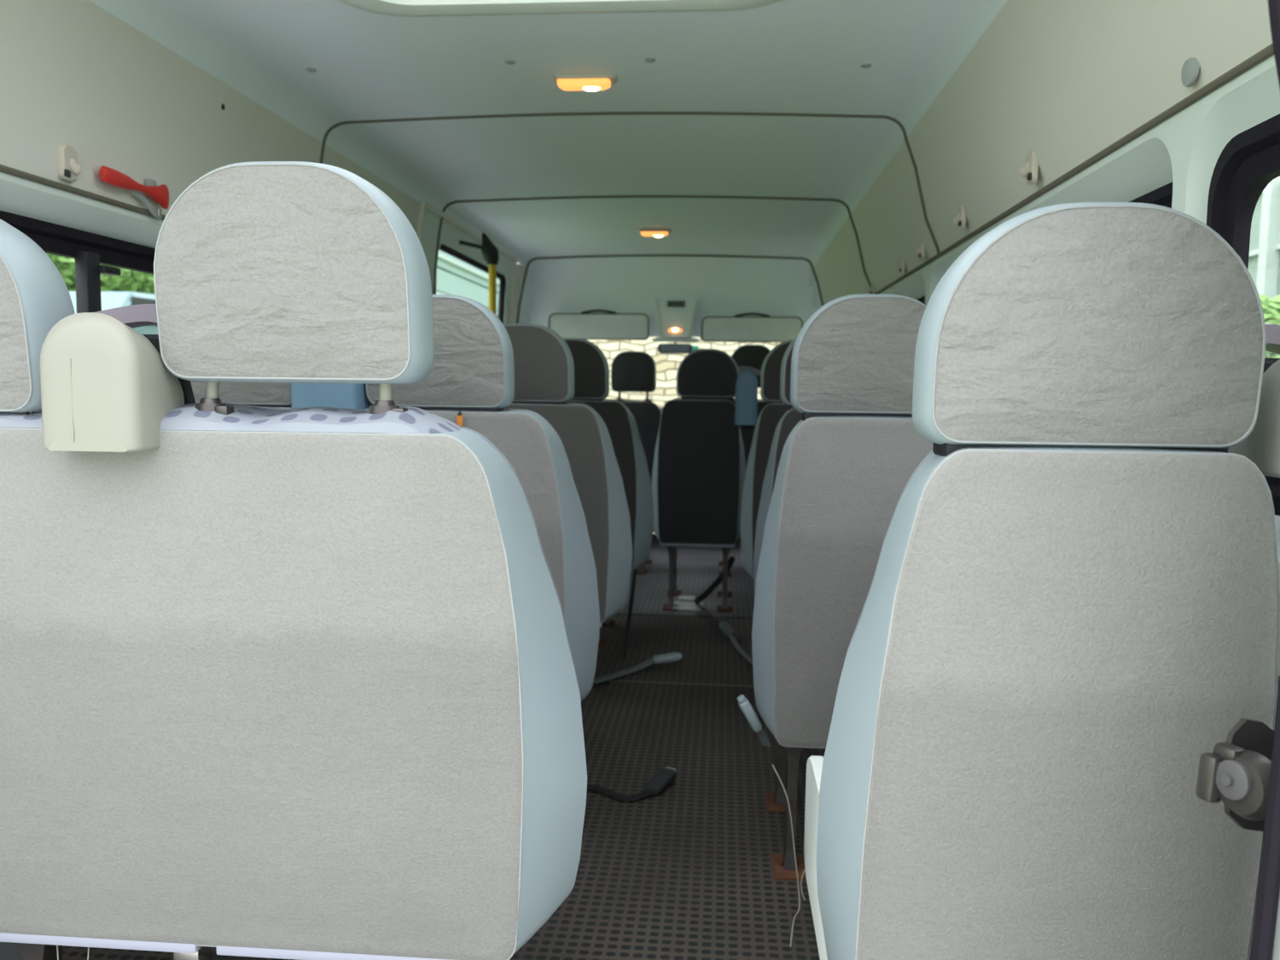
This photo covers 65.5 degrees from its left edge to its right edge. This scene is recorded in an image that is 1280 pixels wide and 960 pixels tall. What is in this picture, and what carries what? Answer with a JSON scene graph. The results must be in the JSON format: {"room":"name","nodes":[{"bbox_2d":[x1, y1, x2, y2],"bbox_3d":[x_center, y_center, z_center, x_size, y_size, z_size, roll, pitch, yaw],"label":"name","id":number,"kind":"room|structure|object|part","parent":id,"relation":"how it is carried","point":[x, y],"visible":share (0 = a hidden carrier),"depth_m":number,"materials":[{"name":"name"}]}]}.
{"room":"vehicle interior","nodes":[
{"label":"vehicle interior","id":0,"kind":"room"},
{"bbox_2d":[0,0,529,959],"bbox_3d":[-0.935,-0.180,3.473,0.110,1.734,5.330,1,5,5],"label":"wall","id":1,"kind":"structure","parent":0,"point":[75,73],"depth_m":1.98,"materials":[{"name":"white plastic"}]},
{"bbox_2d":[58,143,81,182],"bbox_3d":[-1.046,-0.584,1.833,0.025,0.066,0.044,1,5,5],"label":"coat hook","id":2,"kind":"object","parent":1,"relation":"attached to","point":[69,170],"visible":1,"depth_m":1.82,"materials":[{"name":"plastic"}]},
{"bbox_2d":[0,209,155,274],"bbox_3d":[-1.144,-0.249,1.686,0.030,0.437,1.540,1,5,5],"label":"window","id":3,"kind":"structure","parent":1,"relation":"in","point":[55,239],"depth_m":1.97,"materials":[{"name":"black rubber"}]},
{"bbox_2d":[0,164,165,220],"bbox_3d":[-1.019,-0.586,2.339,0.012,0.012,3.140,1,5,5],"label":"trim","id":4,"kind":"structure","parent":1,"relation":"attached to","point":[5,169],"depth_m":1.85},
{"bbox_2d":[74,250,120,313],"bbox_3d":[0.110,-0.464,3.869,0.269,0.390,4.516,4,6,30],"label":"window frame","id":5,"kind":"structure","parent":1,"relation":"in","point":[88,269],"depth_m":1.97,"materials":[{"name":"plastic"}]},
{"bbox_3d":[-1.103,-0.281,1.999,0.027,0.345,0.045,1,5,5],"label":"post","id":6,"kind":"part","parent":5,"relation":"part of","materials":[{"name":"black plastic"}]},
{"bbox_2d":[98,165,168,219],"bbox_3d":[-1.027,-0.586,2.024,0.026,0.078,0.223,1,5,5],"label":"hammer","id":7,"kind":"object","parent":1,"relation":"attached to","point":[160,194],"visible":1,"depth_m":2.04,"materials":[{"name":"red plastic"}]},
{"bbox_3d":[-0.796,-0.700,4.759,0.067,0.934,1.740,1,5,5],"label":"door frame","id":8,"kind":"part","parent":1,"relation":"part of","materials":[{"name":"white plastic"}]},
{"bbox_2d":[439,232,506,324],"bbox_3d":[-0.726,-0.294,4.901,0.251,1.700,1.334,1,5,5],"label":"window","id":9,"kind":"structure","parent":1,"relation":"in","point":[443,247],"depth_m":4.47,"materials":[{"name":"black rubber"}]},
{"bbox_3d":[-0.727,-0.260,4.542,0.192,1.700,0.086,1,5,5],"label":"grab rail","id":10,"kind":"part","parent":9,"relation":"part of","materials":[{"name":"yellow metal"}]},
{"bbox_2d":[23,533,825,959],"bbox_3d":[-0.009,0.791,3.853,2.060,0.250,6.400,1,5,5],"label":"floor","id":11,"kind":"structure","parent":0,"point":[684,871],"depth_m":2.42,"materials":[{"name":"rubber"}]},
{"bbox_2d":[0,161,587,959],"bbox_3d":[-0.528,0.252,1.426,0.943,1.262,0.647,1,5,5],"label":"seat","id":12,"kind":"object","parent":11,"relation":"on","point":[283,683],"visible":1,"depth_m":1.15,"materials":[{"name":"grey fabric"}]},
{"bbox_3d":[-0.797,0.737,1.339,0.044,0.294,0.048,1,5,5],"label":"leg","id":13,"kind":"part","parent":12,"relation":"part of","materials":[{"name":"metal"}]},
{"bbox_3d":[-0.495,-0.103,1.153,0.015,0.094,0.024,1,5,5],"label":"headrest post","id":14,"kind":"part","parent":12,"relation":"part of","materials":[{"name":"beige plastic"}]},
{"bbox_3d":[-0.548,0.267,1.187,0.824,0.653,0.081,1,5,5],"label":"backrest","id":15,"kind":"part","parent":12,"relation":"part of","materials":[{"name":"grey fabric"}]},
{"bbox_3d":[-0.290,-0.099,1.136,0.015,0.094,0.024,1,5,5],"label":"headrest post","id":16,"kind":"part","parent":12,"relation":"part of","materials":[{"name":"beige plastic"}]},
{"bbox_2d":[190,294,599,702],"bbox_3d":[-0.549,0.197,2.340,0.945,1.202,0.647,1,5,5],"label":"seat","id":17,"kind":"object","parent":11,"relation":"on","point":[472,372],"visible":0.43,"depth_m":2.02,"materials":[{"name":"grey fabric"}]},
{"bbox_2d":[456,410,462,425],"bbox_3d":[-0.363,-0.124,2.004,0.012,0.032,0.009,1,5,5],"label":"label tag","id":18,"kind":"object","parent":17,"relation":"attached to","point":[459,417],"visible":0.82,"depth_m":2.00,"materials":[{"name":"orange fabric"}]},
{"bbox_3d":[-0.569,0.187,2.099,0.826,0.665,0.082,1,5,5],"label":"backrest","id":19,"kind":"part","parent":17,"relation":"part of","materials":[{"name":"grey fabric"}]},
{"bbox_2d":[503,323,632,627],"bbox_3d":[-0.484,0.114,3.234,0.945,1.202,0.647,1,5,5],"label":"seat","id":20,"kind":"object","parent":11,"relation":"on","point":[544,366],"visible":0.26,"depth_m":2.92,"materials":[{"name":"grey fabric"}]},
{"bbox_3d":[-0.503,0.105,2.993,0.826,0.665,0.082,1,5,5],"label":"backrest","id":21,"kind":"part","parent":20,"relation":"part of","materials":[{"name":"grey fabric"}]},
{"bbox_2d":[562,337,653,646],"bbox_3d":[-0.405,0.036,4.087,0.945,1.202,0.647,1,5,5],"label":"seat","id":22,"kind":"object","parent":11,"relation":"on","point":[591,369],"visible":0.22,"depth_m":3.78,"materials":[{"name":"grey fabric"}]},
{"bbox_3d":[-0.425,0.026,3.846,0.826,0.665,0.082,1,5,5],"label":"backrest","id":23,"kind":"part","parent":22,"relation":"part of","materials":[{"name":"grey fabric"}]},
{"bbox_3d":[-0.173,0.645,3.969,0.070,0.016,0.100,1,5,5],"label":"foot plate","id":24,"kind":"part","parent":22,"relation":"part of","materials":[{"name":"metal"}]},
{"bbox_3d":[-0.143,0.470,4.288,0.044,0.294,0.048,1,5,5],"label":"leg","id":25,"kind":"part","parent":22,"relation":"part of","materials":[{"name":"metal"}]},
{"bbox_3d":[-0.145,0.615,4.301,0.070,0.016,0.100,1,5,5],"label":"foot plate","id":26,"kind":"part","parent":22,"relation":"part of","materials":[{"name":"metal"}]},
{"bbox_2d":[622,568,637,657],"bbox_3d":[-0.038,0.476,4.115,0.055,0.312,0.754,1,5,5],"label":"belt","id":27,"kind":"object","parent":11,"relation":"on","point":[634,575],"visible":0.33,"depth_m":4.06,"materials":[{"name":"fabric"}]},
{"bbox_2d":[587,767,676,801],"bbox_3d":[-0.031,0.769,2.514,0.270,0.035,0.128,0,5,-10],"label":"belt","id":28,"kind":"object","parent":11,"relation":"on","point":[664,776],"visible":0.91,"depth_m":2.50,"materials":[{"name":"fabric"}]},
{"bbox_2d":[604,351,662,575],"bbox_3d":[-0.218,-0.109,5.623,0.840,1.210,0.620,1,5,5],"label":"seat","id":29,"kind":"object","parent":11,"relation":"on","point":[631,371],"visible":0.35,"depth_m":5.28,"materials":[{"name":"grey fabric"}]},
{"bbox_3d":[0.010,0.361,5.479,0.044,0.294,0.048,1,5,5],"label":"leg","id":30,"kind":"part","parent":29,"relation":"part of","materials":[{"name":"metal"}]},
{"bbox_3d":[-0.239,-0.101,5.369,0.744,0.640,0.079,1,5,5],"label":"backrest","id":31,"kind":"part","parent":29,"relation":"part of","materials":[{"name":"grey fabric"}]},
{"bbox_3d":[0.009,0.505,5.493,0.070,0.016,0.100,1,5,5],"label":"foot plate","id":32,"kind":"part","parent":29,"relation":"part of","materials":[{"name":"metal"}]},
{"bbox_3d":[0.036,0.475,5.825,0.070,0.016,0.100,1,5,5],"label":"foot plate","id":33,"kind":"part","parent":29,"relation":"part of","materials":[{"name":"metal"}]},
{"bbox_2d":[593,651,681,684],"bbox_3d":[-0.027,0.663,3.534,0.418,0.048,0.098,-4,7,-39],"label":"belt","id":34,"kind":"object","parent":11,"relation":"on","point":[675,656],"visible":0.99,"depth_m":3.60,"materials":[{"name":"grey fabric"}]},
{"bbox_2d":[677,595,694,600],"bbox_3d":[0.226,0.572,4.831,0.080,0.010,0.080,1,5,5],"label":"floor plate","id":35,"kind":"object","parent":11,"relation":"on","point":[680,597],"visible":1,"depth_m":4.80,"materials":[{"name":"white metal"}]},
{"bbox_2d":[672,600,703,610],"bbox_3d":[0.226,0.588,4.651,0.140,0.012,0.160,1,5,5],"label":"floor plate","id":36,"kind":"object","parent":11,"relation":"on","point":[682,605],"visible":0.94,"depth_m":4.62,"materials":[{"name":"white metal"}]},
{"bbox_2d":[651,349,761,612],"bbox_3d":[0.319,-0.010,4.721,0.516,1.193,0.620,1,5,5],"label":"seat","id":37,"kind":"object","parent":11,"relation":"on","point":[699,471],"visible":0.98,"depth_m":4.45,"materials":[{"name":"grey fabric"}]},
{"bbox_3d":[0.143,0.588,4.622,0.070,0.016,0.100,1,5,5],"label":"foot plate","id":38,"kind":"part","parent":37,"relation":"part of","materials":[{"name":"metal"}]},
{"bbox_3d":[0.145,0.444,4.609,0.044,0.294,0.048,1,5,5],"label":"leg","id":39,"kind":"part","parent":37,"relation":"part of","materials":[{"name":"metal"}]},
{"bbox_3d":[0.171,0.557,4.955,0.070,0.016,0.100,1,5,5],"label":"foot plate","id":40,"kind":"part","parent":37,"relation":"part of","materials":[{"name":"metal"}]},
{"bbox_3d":[0.173,0.413,4.941,0.044,0.294,0.048,1,5,5],"label":"leg","id":41,"kind":"part","parent":37,"relation":"part of","materials":[{"name":"metal"}]},
{"bbox_3d":[0.263,-0.029,4.468,0.370,0.655,0.081,1,5,5],"label":"backrest","id":42,"kind":"part","parent":37,"relation":"part of","materials":[{"name":"grey fabric"}]},
{"bbox_3d":[0.392,0.593,4.602,0.070,0.016,0.100,1,5,5],"label":"foot plate","id":43,"kind":"part","parent":37,"relation":"part of","materials":[{"name":"metal"}]},
{"bbox_3d":[0.420,0.562,4.934,0.070,0.016,0.100,1,5,5],"label":"foot plate","id":44,"kind":"part","parent":37,"relation":"part of","materials":[{"name":"metal"}]},
{"bbox_3d":[0.394,0.448,4.588,0.044,0.294,0.048,1,5,5],"label":"leg","id":45,"kind":"part","parent":37,"relation":"part of","materials":[{"name":"metal"}]},
{"bbox_2d":[694,555,735,623],"bbox_3d":[0.337,0.493,4.486,0.190,0.217,0.576,1,5,5],"label":"belt","id":46,"kind":"object","parent":11,"relation":"on","point":[731,559],"visible":0.84,"depth_m":4.70,"materials":[{"name":"black fabric"}]},
{"bbox_2d":[718,622,752,664],"bbox_3d":[0.393,0.636,3.848,0.046,0.035,0.599,0,5,-10],"label":"belt","id":47,"kind":"object","parent":11,"relation":"on","point":[725,628],"visible":0.88,"depth_m":3.98,"materials":[{"name":"grey fabric"}]},
{"bbox_2d":[718,344,770,576],"bbox_3d":[0.619,-0.113,5.553,0.470,1.250,0.620,1,5,5],"label":"seat","id":48,"kind":"object","parent":11,"relation":"on","point":[753,356],"visible":0.16,"depth_m":5.21,"materials":[{"name":"grey fabric"}]},
{"bbox_3d":[0.466,0.514,5.455,0.070,0.016,0.100,1,5,5],"label":"foot plate","id":49,"kind":"part","parent":48,"relation":"part of","materials":[{"name":"metal"}]},
{"bbox_3d":[0.598,-0.090,5.301,0.374,0.650,0.080,1,5,5],"label":"backrest","id":50,"kind":"part","parent":48,"relation":"part of","materials":[{"name":"grey fabric"}]},
{"bbox_2d":[740,339,792,633],"bbox_3d":[0.666,0.059,3.973,0.529,1.202,0.619,1,5,5],"label":"seat","id":51,"kind":"object","parent":11,"relation":"on","point":[770,416],"visible":0.24,"depth_m":3.70,"materials":[{"name":"grey fabric"}]},
{"bbox_3d":[0.596,0.057,3.724,0.348,0.680,0.084,1,5,5],"label":"backrest","id":52,"kind":"part","parent":51,"relation":"part of","materials":[{"name":"grey fabric"}]},
{"bbox_2d":[753,335,801,733],"bbox_3d":[0.619,0.139,3.107,0.529,1.202,0.619,1,5,5],"label":"seat","id":53,"kind":"object","parent":11,"relation":"on","point":[789,420],"visible":0.15,"depth_m":2.84,"materials":[{"name":"grey fabric"}]},
{"bbox_3d":[0.548,0.137,2.858,0.348,0.680,0.084,1,5,5],"label":"backrest","id":54,"kind":"part","parent":53,"relation":"part of","materials":[{"name":"grey fabric"}]},
{"bbox_2d":[772,764,800,947],"bbox_3d":[0.290,0.709,1.903,0.044,0.260,0.213,0,5,-3],"label":"thread","id":55,"kind":"object","parent":11,"relation":"on","point":[772,765],"visible":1,"depth_m":1.94},
{"bbox_2d":[800,869,805,900],"bbox_3d":[0.339,0.773,1.917,0.058,0.078,0.002,1,5,5],"label":"wire loop","id":56,"kind":"object","parent":11,"relation":"on","point":[804,869],"visible":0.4,"depth_m":1.92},
{"bbox_2d":[751,294,933,880],"bbox_3d":[0.514,0.220,2.222,0.529,1.202,0.619,1,5,5],"label":"seat","id":57,"kind":"object","parent":11,"relation":"on","point":[844,469],"visible":0.59,"depth_m":1.94,"materials":[{"name":"grey fabric"}]},
{"bbox_2d":[737,694,772,747],"bbox_3d":[0.252,0.524,2.150,0.093,0.125,0.048,-2,6,-30],"label":"belt","id":58,"kind":"object","parent":57,"relation":"attached to","point":[743,702],"visible":1,"depth_m":2.13,"materials":[{"name":"grey plastic"}]},
{"bbox_3d":[0.348,0.792,2.457,0.070,0.016,0.100,1,5,5],"label":"foot plate","id":59,"kind":"part","parent":57,"relation":"part of","materials":[{"name":"metal"}]},
{"bbox_3d":[0.349,0.647,2.444,0.044,0.294,0.048,1,5,5],"label":"leg","id":60,"kind":"part","parent":57,"relation":"part of","materials":[{"name":"metal"}]},
{"bbox_3d":[0.320,0.822,2.125,0.070,0.016,0.100,1,5,5],"label":"foot plate","id":61,"kind":"part","parent":57,"relation":"part of","materials":[{"name":"metal"}]},
{"bbox_3d":[0.321,0.678,2.111,0.044,0.294,0.048,1,5,5],"label":"leg","id":62,"kind":"part","parent":57,"relation":"part of","materials":[{"name":"metal"}]},
{"bbox_3d":[0.444,0.218,1.973,0.348,0.680,0.084,1,5,5],"label":"backrest","id":63,"kind":"part","parent":57,"relation":"part of","materials":[{"name":"grey fabric"}]},
{"bbox_2d":[803,202,1279,959],"bbox_3d":[0.484,0.316,1.235,0.539,1.193,0.619,1,5,5],"label":"seat","id":64,"kind":"object","parent":11,"relation":"on","point":[1073,598],"visible":0.99,"depth_m":0.94,"materials":[{"name":"grey fabric"}]},
{"bbox_3d":[0.421,0.322,0.988,0.392,0.705,0.087,1,5,5],"label":"backrest","id":65,"kind":"part","parent":64,"relation":"part of","materials":[{"name":"grey fabric"}]},
{"bbox_2d":[89,0,1006,337],"bbox_3d":[-0.020,-0.855,3.344,1.820,0.473,5.350,1,5,5],"label":"ceiling","id":66,"kind":"structure","parent":0,"point":[791,56],"depth_m":2.80,"materials":[{"name":"white plastic"}]},
{"bbox_2d":[306,67,316,72],"bbox_3d":[-0.802,-1.000,2.430,0.024,0.005,0.023,1,5,5],"label":"cap","id":67,"kind":"object","parent":66,"relation":"attached to","point":[310,69],"visible":1,"depth_m":2.42,"materials":[{"name":"grey plastic"}]},
{"bbox_2d":[505,59,515,64],"bbox_3d":[-0.312,-1.003,2.393,0.024,0.005,0.023,1,5,5],"label":"cap","id":68,"kind":"object","parent":66,"relation":"attached to","point":[507,61],"visible":1,"depth_m":2.39,"materials":[{"name":"grey plastic"}]},
{"bbox_2d":[338,0,779,17],"bbox_3d":[-0.182,-0.952,1.595,0.930,0.084,0.920,1,5,5],"label":"roof hatch","id":69,"kind":"object","parent":66,"relation":"attached to","point":[393,8],"visible":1,"depth_m":2.00,"materials":[{"name":"white plastic"}]},
{"bbox_2d":[552,73,617,91],"bbox_3d":[-0.138,-0.999,2.514,0.160,0.033,0.056,1,5,5],"label":"recessed light","id":70,"kind":"object","parent":66,"relation":"in","point":[594,82],"visible":1,"depth_m":2.49,"materials":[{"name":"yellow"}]},
{"bbox_3d":[-0.122,-0.992,2.514,0.048,0.018,0.032,1,5,5],"label":"bulb","id":71,"kind":"part","parent":70,"relation":"part of","materials":[{"name":"white"}]},
{"bbox_2d":[548,309,649,340],"bbox_3d":[-0.248,-0.932,5.981,0.609,0.182,0.024,1,5,5],"label":"sun visor","id":72,"kind":"object","parent":66,"relation":"attached to","point":[611,325],"visible":0.84,"depth_m":5.97,"materials":[{"name":"plastic"}]},
{"bbox_2d":[645,58,655,63],"bbox_3d":[0.024,-0.997,2.368,0.024,0.005,0.023,1,5,5],"label":"cap","id":73,"kind":"object","parent":66,"relation":"attached to","point":[648,60],"visible":1,"depth_m":2.36,"materials":[{"name":"grey plastic"}]},
{"bbox_2d":[639,229,671,237],"bbox_3d":[0.075,-1.212,4.901,0.160,0.033,0.056,1,5,5],"label":"recessed light","id":74,"kind":"object","parent":66,"relation":"in","point":[657,233],"visible":1,"depth_m":4.88,"materials":[{"name":"orange"}]},
{"bbox_2d":[651,298,699,342],"bbox_3d":[0.216,-0.960,5.964,0.290,0.259,0.192,1,5,5],"label":"console","id":75,"kind":"object","parent":66,"relation":"attached to","point":[675,317],"visible":1,"depth_m":5.91,"materials":[{"name":"grey plastic"}]},
{"bbox_2d":[667,301,684,307],"bbox_3d":[0.213,-1.045,5.917,0.104,0.034,0.025,1,5,5],"label":"vent","id":76,"kind":"object","parent":75,"relation":"attached to","point":[670,304],"depth_m":5.90,"materials":[{"name":"grey plastic"}]},
{"bbox_2d":[701,312,802,342],"bbox_3d":[0.662,-0.903,5.895,0.599,0.174,0.030,1,5,5],"label":"sun visor","id":77,"kind":"object","parent":66,"relation":"attached to","point":[765,328],"visible":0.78,"depth_m":5.89,"materials":[{"name":"plastic"}]},
{"bbox_2d":[861,63,871,68],"bbox_3d":[0.534,-0.978,2.352,0.024,0.005,0.023,1,5,5],"label":"cap","id":78,"kind":"object","parent":66,"relation":"attached to","point":[865,65],"visible":1,"depth_m":2.35,"materials":[{"name":"grey plastic"}]},
{"bbox_2d":[814,0,1279,959],"bbox_3d":[0.852,-0.139,3.327,0.157,1.720,5.330,1,5,5],"label":"wall","id":79,"kind":"structure","parent":0,"point":[1061,81],"depth_m":1.69,"materials":[{"name":"white plastic"}]},
{"bbox_2d":[319,111,939,255],"bbox_3d":[-0.060,-0.836,2.855,1.827,0.428,0.021,1,5,5],"label":"trim","id":80,"kind":"structure","parent":79,"relation":"attached to","point":[893,119],"depth_m":2.82,"materials":[{"name":"rubber"}]},
{"bbox_2d":[433,195,871,294],"bbox_3d":[0.042,-0.950,4.076,1.830,0.430,0.024,1,5,5],"label":"trim","id":81,"kind":"structure","parent":79,"relation":"attached to","point":[590,196],"depth_m":4.05,"materials":[{"name":"rubber"}]},
{"bbox_2d":[516,254,824,323],"bbox_3d":[0.181,-1.094,5.734,1.835,0.417,0.030,1,5,5],"label":"trim","id":82,"kind":"structure","parent":79,"relation":"attached to","point":[614,255],"depth_m":5.71,"materials":[{"name":"rubber"}]},
{"bbox_2d":[606,680,753,686],"bbox_3d":[-0.039,0.700,3.466,1.800,0.003,0.012,1,5,5],"label":"trim","id":83,"kind":"structure","parent":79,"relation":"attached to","point":[607,680],"depth_m":3.45,"materials":[{"name":"black metal"}]},
{"bbox_2d":[616,612,753,618],"bbox_3d":[0.046,0.607,4.486,1.800,0.004,0.016,1,5,5],"label":"trim","id":84,"kind":"structure","parent":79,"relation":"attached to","point":[617,613],"depth_m":4.47,"materials":[{"name":"metal"}]},
{"bbox_2d":[867,281,874,294],"bbox_3d":[0.925,-0.767,3.983,0.024,0.060,0.040,1,5,5],"label":"coat hook","id":85,"kind":"object","parent":79,"relation":"attached to","point":[871,290],"visible":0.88,"depth_m":3.97,"materials":[{"name":"plastic"}]},
{"bbox_2d":[896,256,904,273],"bbox_3d":[0.864,-0.716,3.308,0.024,0.060,0.040,1,5,5],"label":"coat hook","id":86,"kind":"object","parent":79,"relation":"attached to","point":[900,267],"visible":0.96,"depth_m":3.29,"materials":[{"name":"plastic"}]},
{"bbox_2d":[914,240,925,259],"bbox_3d":[0.834,-0.689,2.970,0.024,0.060,0.040,1,5,5],"label":"coat hook","id":87,"kind":"object","parent":79,"relation":"attached to","point":[920,252],"visible":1,"depth_m":2.96,"materials":[{"name":"plastic"}]},
{"bbox_2d":[916,296,925,304],"bbox_3d":[0.956,-0.401,3.445,0.030,0.438,0.810,1,5,5],"label":"window","id":88,"kind":"structure","parent":79,"relation":"in","point":[922,299],"depth_m":3.30,"materials":[{"name":"black glass"}]},
{"bbox_2d":[953,205,965,229],"bbox_3d":[0.786,-0.650,2.454,0.024,0.060,0.040,1,5,5],"label":"coat hook","id":89,"kind":"object","parent":79,"relation":"attached to","point":[960,220],"visible":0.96,"depth_m":2.44,"materials":[{"name":"plastic"}]},
{"bbox_2d":[1019,150,1038,185],"bbox_3d":[0.739,-0.599,1.898,0.025,0.069,0.046,1,5,5],"label":"coat hook","id":90,"kind":"object","parent":79,"relation":"attached to","point":[1029,171],"visible":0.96,"depth_m":1.89,"materials":[{"name":"plastic"}]},
{"bbox_2d":[874,43,1274,294],"bbox_3d":[0.872,-0.665,3.151,0.012,0.012,5.080,1,5,5],"label":"trim","id":91,"kind":"structure","parent":79,"relation":"attached to","point":[1265,53],"depth_m":1.49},
{"bbox_2d":[1128,181,1172,208],"bbox_3d":[0.848,-0.282,2.156,0.030,0.438,1.548,1,5,5],"label":"window","id":92,"kind":"structure","parent":79,"relation":"in","point":[1162,195],"depth_m":1.50,"materials":[{"name":"black glass"}]},
{"bbox_2d":[1181,57,1199,87],"bbox_3d":[0.704,-0.526,1.275,0.006,0.044,0.044,1,5,5],"label":"cap","id":93,"kind":"object","parent":79,"relation":"attached to","point":[1190,67],"visible":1,"depth_m":1.27,"materials":[{"name":"grey plastic"}]},
{"bbox_2d":[1206,113,1279,516],"bbox_3d":[0.725,-0.179,1.027,0.031,0.452,0.564,1,5,5],"label":"window","id":94,"kind":"structure","parent":79,"relation":"in","point":[1250,160],"depth_m":1.23,"materials":[{"name":"black rubber"}]},
{"bbox_2d":[1249,0,1279,959],"bbox_3d":[0.533,0.151,0.698,0.367,1.622,0.054,1,5,5],"label":"door frame","id":95,"kind":"structure","parent":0,"point":[1265,938],"depth_m":0.70,"materials":[{"name":"white plastic"}]},
{"bbox_2d":[1195,717,1274,831],"bbox_3d":[0.496,0.245,0.783,0.093,0.101,0.058,-1,6,-17],"label":"latch","id":96,"kind":"object","parent":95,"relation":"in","point":[1236,773],"depth_m":0.78,"materials":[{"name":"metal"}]},
{"bbox_3d":[0.460,0.232,0.787,0.024,0.048,0.026,4,4,-17],"label":"lever","id":97,"kind":"part","parent":96,"relation":"part of","materials":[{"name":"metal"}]},
{"bbox_3d":[0.457,0.232,0.770,0.010,0.030,0.030,4,4,-17],"label":"knob","id":98,"kind":"part","parent":96,"relation":"part of","materials":[{"name":"grey plastic"}]},
{"bbox_3d":[0.469,0.237,0.772,0.018,0.053,0.053,4,4,-17],"label":"knob","id":99,"kind":"part","parent":96,"relation":"part of","materials":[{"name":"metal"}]},
{"label":"outside","id":100,"kind":"structure","parent":0,"visible":0},
{"bbox_3d":[0.850,-2.388,9.786,80.000,6.000,80.000,1,5,5],"label":"ground","id":101,"kind":"structure","parent":100,"visible":0},
{"bbox_2d":[46,253,130,291],"bbox_3d":[-10.061,-3.764,17.013,2.212,1.725,3.092,1,5,5],"label":"bush","id":102,"kind":"object","parent":101,"relation":"on","point":[66,266],"visible":0.09,"depth_m":16.70,"materials":[{"name":"green plant"}]},
{"bbox_2d":[69,291,158,334],"bbox_3d":[-7.117,-1.738,13.160,1.663,1.460,4.150,1,5,5],"label":"parked car","id":103,"kind":"object","parent":101,"relation":"on","point":[109,299],"visible":0.05,"depth_m":12.45,"materials":[{"name":"silver metal"}]},
{"bbox_2d":[108,270,154,294],"bbox_3d":[-10.003,-4.199,20.181,2.187,1.747,3.135,1,5,5],"label":"bush","id":104,"kind":"object","parent":101,"relation":"on","point":[145,284],"visible":0.12,"depth_m":19.18,"materials":[{"name":"green plant"}]},
{"bbox_2d":[436,250,500,316],"bbox_3d":[-2.851,-2.007,18.194,1.660,3.600,12.000,1,5,5],"label":"garage","id":105,"kind":"structure","parent":101,"relation":"on","point":[455,276],"depth_m":13.56,"materials":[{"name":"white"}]},
{"bbox_3d":[-2.029,-3.311,18.005,0.040,0.050,12.000,1,5,5],"label":"rail","id":106,"kind":"part","parent":105,"relation":"part of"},
{"bbox_2d":[1247,175,1279,358],"bbox_3d":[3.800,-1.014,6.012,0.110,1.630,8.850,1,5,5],"label":"building","id":107,"kind":"structure","parent":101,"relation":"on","point":[1264,258],"depth_m":5.97,"materials":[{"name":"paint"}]},
{"bbox_3d":[3.829,-1.391,5.975,0.060,0.030,8.850,1,5,5],"label":"rail","id":108,"kind":"part","parent":107,"relation":"part of","materials":[{"name":"white metal"}]},
{"bbox_2d":[1259,294,1279,358],"bbox_3d":[3.157,-0.385,5.054,0.520,1.155,0.847,1,5,5],"label":"bush","id":109,"kind":"object","parent":101,"relation":"on","point":[1271,308],"visible":0.06,"depth_m":4.85,"materials":[{"name":"green plant"}]},
{"bbox_3d":[0.232,-0.690,6.444,1.890,0.567,0.881,1,5,5],"label":"trim","id":110,"kind":"structure","parent":0,"visible":0},
{"bbox_3d":[0.233,-0.659,6.465,1.820,0.440,0.810,1,5,5],"label":"window","id":111,"kind":"structure","parent":110,"relation":"attached to","visible":0},
{"bbox_2d":[657,342,692,353],"bbox_3d":[0.215,-0.826,6.085,0.210,0.105,0.051,1,5,5],"label":"mirror","id":112,"kind":"object","parent":111,"relation":"attached to","point":[662,348],"visible":0.91,"depth_m":6.06,"materials":[{"name":"plastic"}]},
{"bbox_2d":[660,343,689,352],"bbox_3d":[0.213,-0.801,6.062,0.181,0.052,0.001,1,5,5],"label":"mirror glass","id":113,"kind":"object","parent":112,"relation":"attached to","point":[664,347],"depth_m":6.06,"materials":[{"name":"grey mirror"}]},
{"bbox_2d":[692,345,698,351],"bbox_3d":[0.329,-0.776,6.078,0.056,0.087,0.006,1,5,5],"label":"sticker","id":114,"kind":"object","parent":111,"relation":"attached to","point":[694,347],"visible":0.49,"depth_m":6.07,"materials":[{"name":"teal paper"}]},
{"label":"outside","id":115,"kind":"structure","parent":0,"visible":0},
{"bbox_3d":[-0.191,1.317,2.254,5.300,0.035,16.200,1,5,5],"label":"pavement","id":116,"kind":"object","parent":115,"visible":0},
{"bbox_2d":[586,337,781,533],"bbox_3d":[1.036,-1.183,9.277,4.100,3.700,0.400,1,5,5],"label":"wall","id":117,"kind":"structure","parent":116,"relation":"on","point":[667,364],"depth_m":9.16,"materials":[{"name":"stone"}]}
]}

